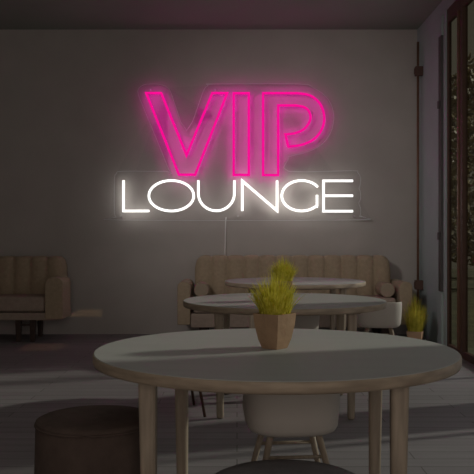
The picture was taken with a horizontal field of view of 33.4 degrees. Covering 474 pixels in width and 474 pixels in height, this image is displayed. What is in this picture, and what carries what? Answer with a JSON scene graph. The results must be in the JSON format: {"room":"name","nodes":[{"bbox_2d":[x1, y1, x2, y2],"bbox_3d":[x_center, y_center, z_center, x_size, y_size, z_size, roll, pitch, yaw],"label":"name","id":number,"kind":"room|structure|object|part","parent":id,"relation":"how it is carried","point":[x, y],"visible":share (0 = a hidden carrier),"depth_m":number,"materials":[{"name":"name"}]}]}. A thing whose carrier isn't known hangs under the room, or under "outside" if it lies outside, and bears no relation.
{"room":"lounge","nodes":[
{"label":"lounge","id":0,"kind":"room"},
{"bbox_2d":[0,30,416,333],"bbox_3d":[-1.105,-0.670,9.675,7.090,3.900,0.150,0,0,0],"label":"wall","id":1,"kind":"structure","parent":0,"point":[73,116],"depth_m":9.60,"materials":[{"name":"beige paint"}]},
{"bbox_2d":[104,83,370,254],"bbox_3d":[0.004,-0.782,9.536,3.226,2.142,0.124,0,0,0],"label":"sign","id":2,"kind":"object","parent":1,"relation":"attached to","point":[243,182],"visible":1,"depth_m":9.48,"materials":[{"name":"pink plastic"}]},
{"bbox_3d":[-0.138,0.024,9.560,0.024,0.530,0.012,0,0,0],"label":"power cord","id":3,"kind":"part","parent":2,"relation":"part of","materials":[{"name":"white plastic"}]},
{"bbox_2d":[0,0,442,29],"bbox_3d":[-1.155,-2.570,3.300,6.690,0.100,12.600,0,0,0],"label":"ceiling","id":4,"kind":"structure","parent":0,"point":[14,14],"depth_m":8.95,"materials":[{"name":"paint"}]},
{"bbox_2d":[0,334,473,473],"bbox_3d":[-1.155,1.230,3.300,6.690,0.100,12.600,0,0,0],"label":"floor","id":5,"kind":"structure","parent":0,"point":[53,372],"depth_m":5.22,"materials":[{"name":"grey wood"}]},
{"bbox_2d":[0,256,70,341],"bbox_3d":[-3.100,0.703,9.150,2.320,0.955,0.720,0,0,0],"label":"sofa","id":6,"kind":"object","parent":5,"relation":"on","point":[38,288],"visible":1,"depth_m":9.14,"materials":[{"name":"beige fabric"}]},
{"bbox_3d":[-2.460,1.052,8.900,0.065,0.255,0.065,0,0,0],"label":"leg","id":7,"kind":"part","parent":6,"relation":"part of","materials":[{"name":"brown wood"}]},
{"bbox_2d":[0,294,44,311],"bbox_3d":[-3.100,0.750,9.035,1.910,0.170,0.470,0,0,0],"label":"seat cushion","id":8,"kind":"object","parent":6,"relation":"on","point":[8,302],"depth_m":8.80,"materials":[{"name":"brown fabric"}]},
{"bbox_3d":[-2.300,1.052,8.900,0.065,0.255,0.065,0,0,0],"label":"leg","id":9,"kind":"part","parent":6,"relation":"part of","materials":[{"name":"brown wood"}]},
{"bbox_3d":[-3.100,0.532,9.370,2.120,0.615,0.280,0,0,0],"label":"backrest","id":10,"kind":"part","parent":6,"relation":"part of","materials":[{"name":"brown fabric"}]},
{"bbox_3d":[-2.340,1.052,9.400,0.060,0.255,0.060,0,0,0],"label":"leg","id":11,"kind":"part","parent":6,"relation":"part of","materials":[{"name":"brown wood"}]},
{"bbox_3d":[-2.040,0.686,9.005,0.200,0.463,0.430,0,0,0],"label":"arm","id":12,"kind":"part","parent":6,"relation":"part of","materials":[{"name":"brown fabric"}]},
{"bbox_2d":[34,405,139,473],"bbox_3d":[-0.575,0.952,3.220,0.490,0.456,0.488,0,0,0],"label":"pouf","id":13,"kind":"object","parent":5,"relation":"on","point":[89,439],"visible":0.78,"depth_m":3.03,"materials":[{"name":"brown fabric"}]},
{"bbox_2d":[35,405,138,436],"bbox_3d":[-0.575,0.741,3.220,0.478,0.034,0.478,0,0,0],"label":"cushion","id":14,"kind":"object","parent":13,"relation":"on","point":[89,420],"depth_m":3.10,"materials":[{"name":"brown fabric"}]},
{"bbox_2d":[138,391,205,416],"bbox_3d":[-0.441,0.933,5.319,0.400,0.498,0.400,0,0,-14],"label":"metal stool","id":15,"kind":"object","parent":5,"relation":"on","point":[192,392],"visible":0.02,"depth_m":5.19,"materials":[{"name":"brown metal"}]},
{"bbox_3d":[-0.329,0.953,5.506,0.019,0.459,0.120,0,0,32],"label":"leg","id":16,"kind":"part","parent":15,"relation":"part of","materials":[{"name":"brown metal"}]},
{"bbox_3d":[-0.254,0.953,5.207,0.122,0.459,0.019,0,0,31],"label":"leg","id":17,"kind":"part","parent":15,"relation":"part of","materials":[{"name":"brown metal"}]},
{"bbox_2d":[93,328,461,473],"bbox_3d":[0.150,0.809,3.100,1.410,0.741,1.410,0,0,4],"label":"round table","id":18,"kind":"object","parent":5,"relation":"on","point":[231,361],"visible":0.96,"depth_m":2.73,"materials":[{"name":"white wood"}]},
{"bbox_3d":[-0.309,0.832,2.733,0.062,0.697,0.062,0,0,4],"label":"leg","id":19,"kind":"part","parent":18,"relation":"part of","materials":[{"name":"brown wood"}]},
{"bbox_3d":[-0.249,0.832,3.531,0.062,0.697,0.062,0,0,4],"label":"leg","id":20,"kind":"part","parent":18,"relation":"part of","materials":[{"name":"brown wood"}]},
{"bbox_2d":[245,268,302,349],"bbox_3d":[0.151,0.274,3.115,0.249,0.330,0.233,0,0,-30],"label":"potted grass","id":21,"kind":"object","parent":18,"relation":"on","point":[274,323],"depth_m":3.08,"materials":[{"name":"plant"}]},
{"bbox_3d":[0.609,0.832,3.466,0.062,0.697,0.062,0,0,4],"label":"leg","id":22,"kind":"part","parent":18,"relation":"part of","materials":[{"name":"brown wood"}]},
{"bbox_3d":[0.549,0.832,2.669,0.062,0.697,0.062,0,0,4],"label":"leg","id":23,"kind":"part","parent":18,"relation":"part of","materials":[{"name":"brown wood"}]},
{"bbox_2d":[183,293,386,419],"bbox_3d":[0.330,0.809,5.520,1.410,0.741,1.410,0,0,2],"label":"round table","id":24,"kind":"object","parent":5,"relation":"on","point":[221,306],"visible":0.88,"depth_m":5.12,"materials":[{"name":"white wood"}]},
{"bbox_3d":[-0.116,0.832,5.138,0.062,0.697,0.062,0,0,2],"label":"leg","id":25,"kind":"part","parent":24,"relation":"part of","materials":[{"name":"brown wood"}]},
{"bbox_3d":[-0.084,0.832,5.937,0.062,0.697,0.062,0,0,2],"label":"leg","id":26,"kind":"part","parent":24,"relation":"part of","materials":[{"name":"brown wood"}]},
{"bbox_2d":[267,254,298,289],"bbox_3d":[0.318,0.279,5.443,0.247,0.320,0.250,0,0,-34],"label":"potted grass","id":27,"kind":"object","parent":24,"relation":"on","point":[286,269],"depth_m":5.39,"materials":[{"name":"plant"}]},
{"bbox_2d":[278,280,292,289],"bbox_3d":[0.318,0.369,5.440,0.132,0.138,0.132,0,0,0],"label":"pot","id":28,"kind":"object","parent":27,"relation":"on","point":[287,281],"depth_m":5.38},
{"bbox_3d":[0.775,0.832,5.902,0.062,0.697,0.062,0,0,2],"label":"leg","id":29,"kind":"part","parent":24,"relation":"part of","materials":[{"name":"brown wood"}]},
{"bbox_3d":[0.744,0.832,5.103,0.062,0.697,0.062,0,0,2],"label":"leg","id":30,"kind":"part","parent":24,"relation":"part of","materials":[{"name":"brown wood"}]},
{"bbox_2d":[215,459,354,473],"bbox_3d":[0.150,0.952,2.380,0.486,0.456,0.484,0,0,0],"label":"pouf","id":31,"kind":"object","parent":5,"relation":"on","point":[275,466],"visible":1,"depth_m":2.48,"materials":[{"name":"grey fabric"}]},
{"bbox_2d":[242,394,339,463],"bbox_3d":[0.212,0.861,3.120,0.408,0.643,0.378,0,0,-6],"label":"tub chair","id":32,"kind":"object","parent":5,"relation":"on","point":[313,417],"visible":0.84,"depth_m":2.96,"materials":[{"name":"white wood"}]},
{"bbox_3d":[0.059,0.967,3.240,0.158,0.432,0.026,0,0,37],"label":"leg","id":33,"kind":"part","parent":32,"relation":"part of","materials":[{"name":"brown wood"}]},
{"bbox_3d":[0.086,0.967,2.971,0.026,0.432,0.158,0,0,41],"label":"leg","id":34,"kind":"part","parent":32,"relation":"part of","materials":[{"name":"brown wood"}]},
{"bbox_3d":[0.338,0.967,3.268,0.026,0.432,0.158,0,0,41],"label":"leg","id":35,"kind":"part","parent":32,"relation":"part of","materials":[{"name":"brown wood"}]},
{"bbox_3d":[0.365,0.967,2.999,0.158,0.432,0.026,0,0,37],"label":"leg","id":36,"kind":"part","parent":32,"relation":"part of","materials":[{"name":"brown wood"}]},
{"bbox_2d":[177,255,411,333],"bbox_3d":[0.645,0.698,9.165,2.620,0.965,0.750,0,0,0],"label":"sofa","id":37,"kind":"object","parent":5,"relation":"on","point":[214,270],"visible":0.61,"depth_m":9.25,"materials":[{"name":"beige fabric"}]},
{"bbox_3d":[-0.593,0.740,9.130,0.145,0.480,0.680,0,0,0],"label":"arm","id":38,"kind":"part","parent":37,"relation":"part of","materials":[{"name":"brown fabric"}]},
{"bbox_2d":[194,281,209,295],"bbox_3d":[-0.400,0.597,9.045,0.164,0.164,0.370,0,0,0],"label":"bolster cushion","id":39,"kind":"object","parent":37,"relation":"on","point":[202,288],"visible":0.91,"depth_m":8.86,"materials":[{"name":"beige fabric"}]},
{"bbox_3d":[0.655,0.547,9.390,2.300,0.665,0.300,0,0,0],"label":"backrest","id":40,"kind":"part","parent":37,"relation":"part of","materials":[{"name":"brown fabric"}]},
{"bbox_2d":[194,295,395,312],"bbox_3d":[0.645,0.765,9.035,2.260,0.170,0.490,0,0,0],"label":"seat cushion","id":41,"kind":"object","parent":37,"relation":"on","point":[393,298],"depth_m":8.88,"materials":[{"name":"brown fabric"}]},
{"bbox_3d":[1.665,1.093,9.420,0.099,0.175,0.099,0,0,0],"label":"leg","id":42,"kind":"part","parent":37,"relation":"part of","materials":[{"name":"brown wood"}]},
{"bbox_2d":[375,281,394,296],"bbox_3d":[1.690,0.597,9.045,0.164,0.164,0.370,0,0,0],"label":"bolster cushion","id":43,"kind":"object","parent":37,"relation":"on","point":[385,289],"visible":1,"depth_m":8.86,"materials":[{"name":"beige fabric"}]},
{"bbox_3d":[1.665,1.093,8.900,0.099,0.175,0.099,0,0,0],"label":"leg","id":44,"kind":"part","parent":37,"relation":"part of","materials":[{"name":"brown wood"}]},
{"bbox_3d":[1.883,0.740,9.130,0.145,0.480,0.680,0,0,0],"label":"arm","id":45,"kind":"part","parent":37,"relation":"part of","materials":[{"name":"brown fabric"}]},
{"bbox_2d":[225,277,365,329],"bbox_3d":[0.580,0.809,7.930,1.410,0.741,1.410,0,0,0],"label":"round table","id":46,"kind":"object","parent":5,"relation":"on","point":[304,283],"visible":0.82,"depth_m":7.62,"materials":[{"name":"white wood"}]},
{"bbox_3d":[0.150,0.832,7.530,0.062,0.697,0.062,0,0,0],"label":"leg","id":47,"kind":"part","parent":46,"relation":"part of","materials":[{"name":"brown wood"}]},
{"bbox_3d":[1.010,0.832,8.330,0.062,0.697,0.062,0,0,0],"label":"leg","id":48,"kind":"part","parent":46,"relation":"part of","materials":[{"name":"brown wood"}]},
{"bbox_3d":[1.010,0.832,7.530,0.062,0.697,0.062,0,0,0],"label":"leg","id":49,"kind":"part","parent":46,"relation":"part of","materials":[{"name":"brown wood"}]},
{"bbox_2d":[294,316,318,328],"bbox_3d":[0.425,0.861,5.900,0.408,0.643,0.378,0,0,0],"label":"tub chair","id":50,"kind":"object","parent":5,"relation":"on","point":[301,322],"visible":0.2,"depth_m":5.73,"materials":[{"name":"white plastic"}]},
{"bbox_2d":[357,302,401,334],"bbox_3d":[1.205,0.861,6.700,0.408,0.643,0.378,0,0,7],"label":"tub chair","id":51,"kind":"object","parent":5,"relation":"on","point":[389,317],"visible":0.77,"depth_m":6.54,"materials":[{"name":"white plastic"}]},
{"bbox_2d":[402,293,430,339],"bbox_3d":[1.901,0.871,8.424,0.313,0.619,0.308,0,0,-17],"label":"potted grass","id":52,"kind":"object","parent":5,"relation":"on","point":[415,320],"depth_m":8.36,"materials":[{"name":"plant"}]},
{"bbox_2d":[406,330,423,339],"bbox_3d":[1.900,1.090,8.420,0.171,0.179,0.171,0,0,17],"label":"pot","id":53,"kind":"object","parent":52,"relation":"on","point":[418,334],"depth_m":8.35,"materials":[{"name":"ceramic"}]},
{"bbox_2d":[253,312,295,349],"bbox_3d":[0.149,0.369,3.120,0.132,0.138,0.132,0,0,34],"label":"pot","id":54,"kind":"object","parent":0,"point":[274,330],"depth_m":3.08,"materials":[{"name":"ceramic"}]},
{"bbox_2d":[417,0,455,344],"bbox_3d":[2.210,-0.670,3.300,0.040,3.900,12.600,0,0,0],"label":"wall","id":55,"kind":"structure","parent":0,"point":[428,33],"depth_m":8.99,"materials":[{"name":"grey paint"}]},
{"bbox_2d":[414,42,422,302],"bbox_3d":[2.140,-0.560,9.320,0.100,3.480,0.070,0,0,0],"label":"pipe","id":56,"kind":"object","parent":55,"relation":"attached to","point":[418,70],"visible":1,"depth_m":9.31,"materials":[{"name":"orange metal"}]},
{"bbox_2d":[437,35,442,291],"bbox_3d":[2.165,-0.780,8.420,0.050,2.720,0.110,0,0,0],"label":"pipe","id":57,"kind":"object","parent":55,"relation":"attached to","point":[440,39],"visible":1,"depth_m":8.38,"materials":[{"name":"grey metal"}]},
{"bbox_2d":[443,10,449,345],"bbox_3d":[2.205,-0.595,8.290,0.050,3.550,0.100,0,0,0],"label":"trim","id":58,"kind":"structure","parent":55,"relation":"attached to","point":[445,11],"depth_m":8.26,"materials":[{"name":"grey paint"}]},
{"bbox_2d":[447,0,473,363],"bbox_3d":[2.204,-0.595,6.980,0.052,3.550,2.520,0,0,0],"label":"window","id":59,"kind":"structure","parent":55,"relation":"in","point":[458,9],"depth_m":7.78,"materials":[{"name":"brown metal"}]},
{"label":"outside","id":60,"kind":"structure","parent":0,"visible":0},
{"bbox_2d":[452,269,473,354],"bbox_3d":[9.115,1.365,15.000,13.770,0.130,34.000,0,0,0],"label":"ground","id":61,"kind":"structure","parent":60,"point":[454,271],"depth_m":14.17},
{"bbox_2d":[452,64,473,265],"bbox_3d":[6.329,-1.602,19.982,4.008,5.823,4.065,0,0,0],"label":"shrub","id":62,"kind":"object","parent":61,"relation":"on","point":[470,76],"visible":0.1,"depth_m":19.08,"materials":[{"name":"green plant"}]},
{"bbox_2d":[452,51,473,242],"bbox_3d":[8.545,-2.534,25.449,4.650,7.683,4.607,0,0,0],"label":"shrub","id":63,"kind":"object","parent":61,"relation":"on","point":[469,56],"visible":0.04,"depth_m":25.23,"materials":[{"name":"green plant"}]}
]}

